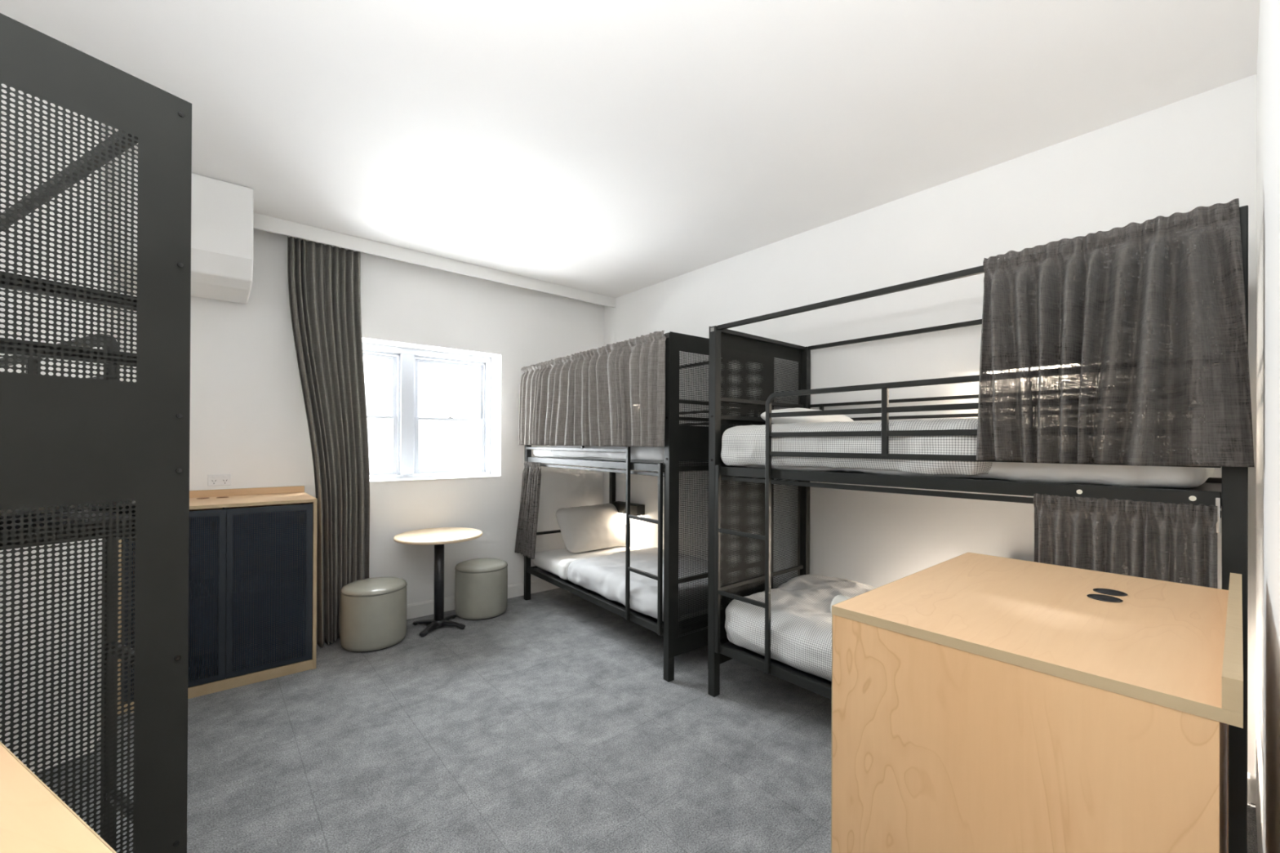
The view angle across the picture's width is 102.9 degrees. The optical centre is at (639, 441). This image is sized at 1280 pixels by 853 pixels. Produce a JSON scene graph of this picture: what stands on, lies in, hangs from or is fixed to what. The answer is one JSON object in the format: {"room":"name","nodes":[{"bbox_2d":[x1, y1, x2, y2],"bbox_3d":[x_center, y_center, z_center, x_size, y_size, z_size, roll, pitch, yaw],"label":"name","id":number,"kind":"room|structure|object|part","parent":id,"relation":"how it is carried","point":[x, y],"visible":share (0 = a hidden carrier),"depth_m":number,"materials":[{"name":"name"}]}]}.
{"room":"dormitory","nodes":[
{"label":"dormitory","id":0,"kind":"room"},
{"bbox_2d":[0,83,123,773],"bbox_3d":[-2.358,-0.038,0.896,1.620,3.060,5.505,0,0,-40],"label":"wall","id":1,"kind":"structure","parent":0,"point":[3,91],"depth_m":2.33,"materials":[{"name":"paint"}]},
{"bbox_2d":[122,228,604,604],"bbox_3d":[-1.960,-0.027,4.583,4.050,3.060,0.400,0,0,-40],"label":"wall","id":2,"kind":"structure","parent":0,"point":[248,418],"depth_m":4.30,"materials":[{"name":"paint"}]},
{"bbox_2d":[109,155,253,303],"bbox_3d":[-2.821,-1.269,3.181,0.619,0.590,0.620,0,0,-40],"label":"air conditioner","id":3,"kind":"object","parent":2,"relation":"attached to","point":[222,212],"depth_m":3.06,"materials":[{"name":"plastic"}]},
{"bbox_2d":[207,473,231,485],"bbox_3d":[-2.898,0.264,3.515,0.125,0.079,0.015,0,0,-40],"label":"power outlet","id":4,"kind":"object","parent":2,"relation":"attached to","point":[212,479],"visible":1,"depth_m":3.51,"materials":[{"name":"white plastic"}]},
{"bbox_2d":[287,235,369,647],"bbox_3d":[-2.314,0.002,3.822,0.544,2.976,0.223,0,0,-40],"label":"window curtain","id":5,"kind":"object","parent":2,"relation":"hanging from","point":[324,288],"visible":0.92,"depth_m":3.84,"materials":[{"name":"grey fabric"}]},
{"bbox_2d":[362,342,491,479],"bbox_3d":[-2.061,-0.246,4.593,1.467,1.172,0.104,0,0,-40],"label":"window","id":6,"kind":"structure","parent":2,"relation":"in","point":[405,361],"depth_m":4.56,"materials":[{"name":"paint"}]},
{"bbox_3d":[-2.377,-0.478,4.359,0.550,0.558,0.026,0,0,-40],"label":"sash","id":7,"kind":"part","parent":6,"relation":"part of","materials":[{"name":"glass"}]},
{"bbox_3d":[-2.362,0.033,4.337,0.550,0.515,0.026,0,0,-40],"label":"sash","id":8,"kind":"part","parent":6,"relation":"part of","materials":[{"name":"glass"}]},
{"bbox_3d":[-1.812,-0.475,4.840,0.639,0.558,0.026,0,0,-40],"label":"sash","id":9,"kind":"part","parent":6,"relation":"part of","materials":[{"name":"glass"}]},
{"bbox_3d":[-1.796,0.037,4.817,0.639,0.515,0.026,0,0,-40],"label":"sash","id":10,"kind":"part","parent":6,"relation":"part of","materials":[{"name":"glass"}]},
{"bbox_2d":[253,212,615,307],"bbox_3d":[-1.462,-1.503,4.486,3.129,0.102,0.020,0,0,-40],"label":"trim","id":11,"kind":"structure","parent":2,"relation":"attached to","point":[261,222],"depth_m":4.16,"materials":[{"name":"paint"}]},
{"bbox_2d":[369,475,501,483],"bbox_3d":[-1.956,0.332,4.465,1.465,0.016,0.237,0,0,-40],"label":"trim","id":12,"kind":"structure","parent":2,"relation":"attached to","point":[473,477],"depth_m":4.48,"materials":[{"name":"paint"}]},
{"bbox_2d":[406,578,559,619],"bbox_3d":[-1.463,1.445,4.734,2.779,0.122,0.016,0,0,-40],"label":"baseboard","id":13,"kind":"structure","parent":2,"relation":"attached to","point":[421,609],"depth_m":4.54,"materials":[{"name":"paint"}]},
{"bbox_2d":[0,0,1259,297],"bbox_3d":[-1.186,-1.620,2.024,6.500,0.120,5.500,0,0,-40],"label":"ceiling","id":14,"kind":"structure","parent":0,"point":[615,148],"depth_m":2.31,"materials":[{"name":"paint"}]},
{"bbox_2d":[37,587,1257,852],"bbox_3d":[-0.416,1.562,1.633,7.200,0.120,7.900,0,0,-40],"label":"floor","id":15,"kind":"structure","parent":0,"point":[552,722],"depth_m":2.47,"materials":[{"name":"grey carpet"}]},
{"bbox_2d":[0,741,116,852],"bbox_3d":[-0.766,0.914,0.269,0.933,1.166,0.616,0,0,28],"label":"tabletop","id":16,"kind":"object","parent":15,"relation":"on","point":[33,819],"visible":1,"depth_m":0.51,"materials":[{"name":"brown wood"}]},
{"bbox_2d":[0,13,191,852],"bbox_3d":[-2.097,0.393,1.101,2.103,2.200,1.047,0,0,28],"label":"bunk bed","id":17,"kind":"object","parent":15,"relation":"on","point":[68,441],"visible":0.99,"depth_m":0.94,"materials":[{"name":"grey metal"}]},
{"bbox_3d":[-2.021,0.473,1.639,1.630,1.494,0.024,0,0,28],"label":"guard rail","id":18,"kind":"part","parent":17,"relation":"part of","materials":[{"name":"black metal"}]},
{"bbox_2d":[0,500,134,517],"bbox_3d":[-2.097,0.077,1.104,1.976,0.108,0.946,0,0,28],"label":"mattress","id":19,"kind":"object","parent":17,"relation":"on","point":[86,505],"visible":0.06,"depth_m":0.95,"materials":[{"name":"white fabric"}]},
{"bbox_3d":[-1.190,-0.161,0.611,0.020,0.025,0.930,0,0,28],"label":"rail","id":20,"kind":"part","parent":17,"relation":"part of","materials":[{"name":"black metal"}]},
{"bbox_3d":[-1.189,-0.271,0.611,0.020,0.025,0.930,0,0,28],"label":"rail","id":21,"kind":"part","parent":17,"relation":"part of","materials":[{"name":"black metal"}]},
{"bbox_3d":[-1.868,-0.690,1.530,1.997,0.025,0.025,0,0,28],"label":"rail","id":22,"kind":"part","parent":17,"relation":"part of","materials":[{"name":"black metal"}]},
{"bbox_3d":[-1.871,0.159,1.529,1.995,0.050,0.032,0,0,28],"label":"bed rail","id":23,"kind":"part","parent":17,"relation":"part of","materials":[{"name":"black metal"}]},
{"bbox_3d":[-1.874,0.202,1.524,1.995,0.022,0.018,0,0,28],"label":"curtain rod","id":24,"kind":"part","parent":17,"relation":"part of","materials":[{"name":"black metal"}]},
{"bbox_2d":[117,485,317,714],"bbox_3d":[-2.687,0.913,3.299,0.933,1.166,0.609,0,0,-40],"label":"base cabinet","id":25,"kind":"object","parent":15,"relation":"on","point":[252,552],"visible":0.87,"depth_m":3.17,"materials":[{"name":"brown wood"}]},
{"bbox_3d":[-3.027,0.944,2.997,0.020,1.100,0.585,0,0,-40],"label":"panel","id":26,"kind":"part","parent":25,"relation":"part of","materials":[{"name":"blue metal"}]},
{"bbox_3d":[-2.667,0.917,2.933,0.440,1.022,0.016,0,0,-40],"label":"door","id":27,"kind":"part","parent":25,"relation":"part of","materials":[{"name":"blue metal"}]},
{"bbox_3d":[-2.541,0.502,3.038,0.018,0.063,0.008,0,0,-40],"label":"finger pull","id":28,"kind":"part","parent":25,"relation":"part of","materials":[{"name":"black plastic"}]},
{"bbox_3d":[-2.685,1.442,3.293,0.890,0.018,0.554,0,0,-40],"label":"panel","id":29,"kind":"part","parent":25,"relation":"part of","materials":[{"name":"brown wood"}]},
{"bbox_2d":[128,567,306,611],"bbox_3d":[-2.689,0.937,3.302,0.890,0.018,0.533,0,0,-40],"label":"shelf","id":30,"kind":"object","parent":25,"relation":"attached to","point":[268,567],"depth_m":3.37,"materials":[{"name":"blue wood"}]},
{"bbox_3d":[-2.865,0.915,3.510,0.890,1.035,0.010,0,0,-40],"label":"panel","id":31,"kind":"part","parent":25,"relation":"part of","materials":[{"name":"fabric"}]},
{"bbox_3d":[-2.329,0.919,3.220,0.440,1.022,0.016,0,0,-40],"label":"door","id":32,"kind":"part","parent":25,"relation":"part of","materials":[{"name":"fabric"}]},
{"bbox_3d":[-2.204,0.504,3.323,0.018,0.063,0.008,0,0,-40],"label":"finger pull","id":33,"kind":"part","parent":25,"relation":"part of","materials":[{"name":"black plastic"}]},
{"bbox_3d":[-2.334,0.949,3.586,0.020,1.100,0.585,0,0,-40],"label":"panel","id":34,"kind":"part","parent":25,"relation":"part of","materials":[{"name":"brown wood"}]},
{"bbox_2d":[340,577,407,652],"bbox_3d":[-1.989,1.277,3.819,0.444,0.447,0.444,0,0,-40],"label":"ottoman","id":35,"kind":"object","parent":15,"relation":"on","point":[373,611],"visible":1,"depth_m":3.65,"materials":[{"name":"grey leather"}]},
{"bbox_3d":[-1.988,1.075,3.819,0.440,0.042,0.440,0,0,-40],"label":"seat","id":36,"kind":"part","parent":35,"relation":"part of","materials":[{"name":"grey leather"}]},
{"bbox_2d":[393,527,482,637],"bbox_3d":[-1.631,1.127,4.140,0.672,0.753,0.672,0,0,-40],"label":"round table","id":37,"kind":"object","parent":15,"relation":"on","point":[440,536],"visible":1,"depth_m":4.10,"materials":[{"name":"brown wood"}]},
{"bbox_2d":[454,558,507,620],"bbox_3d":[-1.392,1.282,4.483,0.444,0.447,0.444,0,0,-40],"label":"ottoman","id":38,"kind":"object","parent":15,"relation":"on","point":[481,584],"visible":1,"depth_m":4.30,"materials":[{"name":"grey leather"}]},
{"bbox_3d":[-1.391,1.080,4.484,0.440,0.042,0.440,0,0,-40],"label":"seat","id":39,"kind":"part","parent":38,"relation":"part of","materials":[{"name":"grey leather"}]},
{"bbox_2d":[524,331,773,682],"bbox_3d":[-0.060,0.411,4.345,1.047,2.200,2.118,0,0,-38],"label":"bunk bed","id":40,"kind":"object","parent":15,"relation":"on","point":[684,442],"visible":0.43,"depth_m":3.32,"materials":[{"name":"grey metal"}]},
{"bbox_2d":[514,461,541,559],"bbox_3d":[-1.034,0.619,4.714,0.117,0.864,0.403,0,0,-38],"label":"curtain","id":41,"kind":"object","parent":40,"relation":"hanging from","point":[526,537],"visible":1,"depth_m":4.68,"materials":[{"name":"grey fabric"}]},
{"bbox_3d":[-1.072,0.410,4.872,0.050,2.196,0.050,0,0,-38],"label":"post","id":42,"kind":"part","parent":40,"relation":"part of","materials":[{"name":"black metal"}]},
{"bbox_3d":[-0.691,0.895,5.176,0.930,0.025,0.020,0,0,-38],"label":"rail","id":43,"kind":"part","parent":40,"relation":"part of","materials":[{"name":"black metal"}]},
{"bbox_2d":[518,330,666,447],"bbox_3d":[-0.504,-0.335,4.011,0.098,0.742,2.101,0,0,-37],"label":"curtain","id":44,"kind":"object","parent":40,"relation":"hanging from","point":[614,394],"visible":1,"depth_m":3.71,"materials":[{"name":"grey fabric"}]},
{"bbox_3d":[-0.447,1.216,4.050,0.032,0.050,2.015,0,0,-38],"label":"bed rail","id":45,"kind":"part","parent":40,"relation":"part of","materials":[{"name":"black metal"}]},
{"bbox_3d":[-0.442,0.172,4.052,0.032,0.050,2.015,0,0,-38],"label":"bed rail","id":46,"kind":"part","parent":40,"relation":"part of","materials":[{"name":"metal"}]},
{"bbox_3d":[-0.439,0.214,4.055,0.018,0.022,2.015,0,0,-38],"label":"curtain rod","id":47,"kind":"part","parent":40,"relation":"part of","materials":[{"name":"metal"}]},
{"bbox_3d":[-0.295,0.415,5.469,0.050,2.196,0.050,0,0,-38],"label":"post","id":48,"kind":"part","parent":40,"relation":"part of","materials":[{"name":"black metal"}]},
{"bbox_2d":[533,445,706,464],"bbox_3d":[-0.052,0.095,4.350,0.939,0.120,2.006,0,0,-38],"label":"mattress","id":49,"kind":"object","parent":40,"relation":"on","point":[538,453],"visible":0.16,"depth_m":4.20,"materials":[{"name":"white fabric"}]},
{"bbox_2d":[551,445,706,462],"bbox_3d":[0.066,0.036,4.182,1.012,0.200,1.633,0,0,-38],"label":"duvet","id":50,"kind":"object","parent":49,"relation":"on","point":[642,453],"visible":0.12,"depth_m":3.67,"materials":[{"name":"grey fabric"}]},
{"bbox_2d":[533,545,721,622],"bbox_3d":[-0.057,1.124,4.348,0.937,0.147,2.007,0,0,-38],"label":"mattress","id":51,"kind":"object","parent":40,"relation":"on","point":[548,561],"visible":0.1,"depth_m":4.73,"materials":[{"name":"white fabric"}]},
{"bbox_2d":[555,503,625,553],"bbox_3d":[-0.460,0.845,5.048,0.738,0.401,0.329,0,0,-38],"label":"pillow","id":52,"kind":"object","parent":51,"relation":"on","point":[597,526],"visible":0.93,"depth_m":4.94,"materials":[{"name":"fabric"}]},
{"bbox_2d":[558,546,648,579],"bbox_3d":[-0.284,1.097,4.630,0.979,0.163,0.170,0,0,-38],"label":"sheet","id":53,"kind":"object","parent":51,"relation":"on","point":[563,565],"visible":0.26,"depth_m":4.36,"materials":[{"name":"white fabric"}]},
{"bbox_2d":[567,547,753,620],"bbox_3d":[0.154,1.074,4.055,1.011,0.200,1.319,0,0,-38],"label":"duvet","id":54,"kind":"object","parent":51,"relation":"on","point":[605,575],"visible":0.34,"depth_m":3.86,"materials":[{"name":"grey fabric"}]},
{"bbox_3d":[-0.578,0.486,4.179,0.024,1.494,1.650,0,0,-38],"label":"guard rail","id":55,"kind":"part","parent":40,"relation":"part of","materials":[{"name":"black metal"}]},
{"bbox_3d":[0.187,0.411,3.232,0.050,2.196,0.050,0,0,-38],"label":"post","id":56,"kind":"part","parent":40,"relation":"part of","materials":[{"name":"black metal"}]},
{"bbox_3d":[0.340,-0.672,4.652,0.025,0.025,2.017,0,0,-38],"label":"rail","id":57,"kind":"part","parent":40,"relation":"part of","materials":[{"name":"black metal"}]},
{"bbox_3d":[0.579,0.897,3.523,0.930,0.025,0.020,0,0,-38],"label":"rail","id":58,"kind":"part","parent":40,"relation":"part of","materials":[{"name":"black metal"}]},
{"bbox_3d":[0.584,-0.255,3.526,0.930,0.025,0.020,0,0,-38],"label":"rail","id":59,"kind":"part","parent":40,"relation":"part of","materials":[{"name":"black metal"}]},
{"bbox_3d":[0.583,-0.145,3.525,0.930,0.025,0.020,0,0,-38],"label":"rail","id":60,"kind":"part","parent":40,"relation":"part of","materials":[{"name":"black metal"}]},
{"bbox_3d":[0.592,0.337,3.511,1.030,2.050,0.003,0,0,-38],"label":"panel","id":61,"kind":"part","parent":40,"relation":"part of","materials":[{"name":"black metal"}]},
{"bbox_2d":[707,204,1248,852],"bbox_3d":[1.466,0.413,2.587,1.047,2.200,2.074,0,0,-40],"label":"bunk bed","id":62,"kind":"object","parent":15,"relation":"on","point":[1229,491],"visible":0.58,"depth_m":2.71,"materials":[{"name":"grey metal"}]},
{"bbox_3d":[0.445,0.412,3.046,0.050,2.196,0.050,0,0,-40],"label":"post","id":63,"kind":"part","parent":62,"relation":"part of","materials":[{"name":"black metal"}]},
{"bbox_3d":[0.815,-0.145,3.371,0.930,0.025,0.020,0,0,-40],"label":"rail","id":64,"kind":"part","parent":62,"relation":"part of","materials":[{"name":"black metal"}]},
{"bbox_3d":[0.802,0.337,3.382,1.030,2.050,0.002,0,0,-40],"label":"panel","id":65,"kind":"part","parent":62,"relation":"part of","materials":[{"name":"grey metal"}]},
{"bbox_3d":[0.810,0.897,3.368,0.930,0.025,0.020,0,0,-40],"label":"rail","id":66,"kind":"part","parent":62,"relation":"part of","materials":[{"name":"black metal"}]},
{"bbox_3d":[0.816,-0.255,3.371,0.930,0.025,0.020,0,0,-40],"label":"rail","id":67,"kind":"part","parent":62,"relation":"part of","materials":[{"name":"black metal"}]},
{"bbox_3d":[1.095,1.218,2.272,0.032,0.050,1.970,0,0,-40],"label":"bed rail","id":68,"kind":"part","parent":62,"relation":"part of","materials":[{"name":"black metal"}]},
{"bbox_2d":[726,633,831,681],"bbox_3d":[1.465,1.126,2.591,0.944,0.147,1.915,0,0,-40],"label":"mattress","id":69,"kind":"object","parent":62,"relation":"on","point":[772,658],"visible":0.02,"depth_m":2.74,"materials":[{"name":"white fabric"}]},
{"bbox_2d":[724,573,876,679],"bbox_3d":[1.377,1.029,2.680,1.022,0.292,1.721,0,0,-40],"label":"duvet","id":70,"kind":"object","parent":69,"relation":"on","point":[801,615],"visible":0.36,"depth_m":2.81,"materials":[{"name":"grey fabric"}]},
{"bbox_2d":[830,595,851,613],"bbox_3d":[1.084,0.846,2.499,0.124,0.124,0.280,0,0,-28],"label":"rolled towel","id":71,"kind":"object","parent":70,"relation":"on","point":[838,598],"visible":0.1,"depth_m":2.58,"materials":[{"name":"white fabric"}]},
{"bbox_3d":[1.192,0.417,3.680,0.050,2.196,0.050,0,0,-40],"label":"post","id":72,"kind":"part","parent":62,"relation":"part of","materials":[{"name":"black metal"}]},
{"bbox_3d":[1.104,-0.675,2.277,0.025,0.025,1.972,0,0,-40],"label":"rail","id":73,"kind":"part","parent":62,"relation":"part of","materials":[{"name":"black metal"}]},
{"bbox_3d":[1.195,0.489,2.116,0.024,1.494,1.604,0,0,-40],"label":"guard rail","id":74,"kind":"part","parent":62,"relation":"part of","materials":[{"name":"black metal"}]},
{"bbox_3d":[1.852,-0.670,2.913,0.025,0.025,1.972,0,0,-40],"label":"rail","id":75,"kind":"part","parent":62,"relation":"part of","materials":[{"name":"black metal"}]},
{"bbox_3d":[1.103,0.217,2.278,0.018,0.022,1.970,0,0,-40],"label":"curtain rod","id":76,"kind":"part","parent":62,"relation":"part of","materials":[{"name":"black metal"}]},
{"bbox_3d":[1.100,0.174,2.275,0.032,0.050,1.970,0,0,-40],"label":"bed rail","id":77,"kind":"part","parent":62,"relation":"part of","materials":[{"name":"black metal"}]},
{"bbox_2d":[734,462,1214,488],"bbox_3d":[1.460,0.093,2.600,0.939,0.135,1.946,0,0,-40],"label":"mattress","id":78,"kind":"object","parent":62,"relation":"on","point":[1132,476],"visible":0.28,"depth_m":1.79,"materials":[{"name":"white fabric"}]},
{"bbox_2d":[720,417,992,475],"bbox_3d":[1.278,0.017,2.811,1.023,0.255,1.420,0,0,-40],"label":"duvet","id":79,"kind":"object","parent":78,"relation":"on","point":[741,445],"visible":0.72,"depth_m":2.36,"materials":[{"name":"grey fabric"}]},
{"bbox_2d":[760,407,853,423],"bbox_3d":[1.064,-0.143,3.208,0.606,0.139,0.352,0,0,-40],"label":"pillow","id":80,"kind":"object","parent":79,"relation":"on","point":[813,419],"visible":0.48,"depth_m":3.04,"materials":[{"name":"white fabric"}]},
{"bbox_2d":[976,198,1254,466],"bbox_3d":[1.488,-0.314,1.676,0.158,0.778,0.679,0,0,-40],"label":"curtain","id":81,"kind":"object","parent":62,"relation":"hanging from","point":[1127,344],"visible":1,"depth_m":1.62,"materials":[{"name":"grey fabric"}]},
{"bbox_2d":[1033,493,1217,588],"bbox_3d":[1.567,0.620,1.679,0.074,0.866,0.442,0,0,-40],"label":"curtain","id":82,"kind":"object","parent":62,"relation":"hanging from","point":[1169,542],"visible":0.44,"depth_m":1.65,"materials":[{"name":"grey fabric"}]},
{"bbox_3d":[1.848,0.179,2.911,0.032,0.050,1.970,0,0,-40],"label":"bed rail","id":83,"kind":"part","parent":62,"relation":"part of","materials":[{"name":"black metal"}]},
{"bbox_3d":[1.754,0.414,1.504,0.050,2.196,0.050,0,0,-40],"label":"post","id":84,"kind":"part","parent":62,"relation":"part of","materials":[{"name":"black metal"}]},
{"bbox_2d":[831,552,1243,852],"bbox_3d":[1.002,0.924,1.257,0.928,1.166,0.623,0,0,-40],"label":"desk","id":85,"kind":"object","parent":15,"relation":"on","point":[981,703],"visible":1,"depth_m":0.98,"materials":[{"name":"brown wood"}]},
{"bbox_3d":[1.185,0.927,1.042,0.885,1.035,0.010,0,0,-40],"label":"panel","id":86,"kind":"part","parent":85,"relation":"part of","materials":[{"name":"brown wood"}]},
{"bbox_3d":[1.340,0.960,1.558,0.020,1.100,0.599,0,0,-40],"label":"panel","id":87,"kind":"part","parent":85,"relation":"part of","materials":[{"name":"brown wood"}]},
{"bbox_2d":[603,74,1256,804],"bbox_3d":[1.112,-0.015,3.978,0.150,3.060,5.300,0,0,-40],"label":"wall","id":88,"kind":"structure","parent":0,"point":[1183,156],"depth_m":3.07,"materials":[{"name":"paint"}]},
{"bbox_2d":[612,501,644,516],"bbox_3d":[-0.123,0.690,5.232,0.100,0.113,0.420,0,0,-40],"label":"wall light","id":89,"kind":"object","parent":88,"relation":"attached to","point":[636,509],"visible":0.76,"depth_m":5.11,"materials":[{"name":"black metal"}]},
{"bbox_2d":[1247,773,1249,804],"bbox_3d":[1.078,1.454,3.879,0.016,0.122,4.570,0,0,-40],"label":"baseboard","id":90,"kind":"structure","parent":88,"relation":"attached to","point":[1248,774],"depth_m":2.14,"materials":[{"name":"paint"}]},
{"bbox_2d":[1255,0,1279,852],"bbox_3d":[0.624,-0.026,0.382,5.550,3.060,0.140,0,0,-40],"label":"wall","id":91,"kind":"structure","parent":0,"point":[1268,73],"depth_m":1.22,"materials":[{"name":"paint"}]}
]}

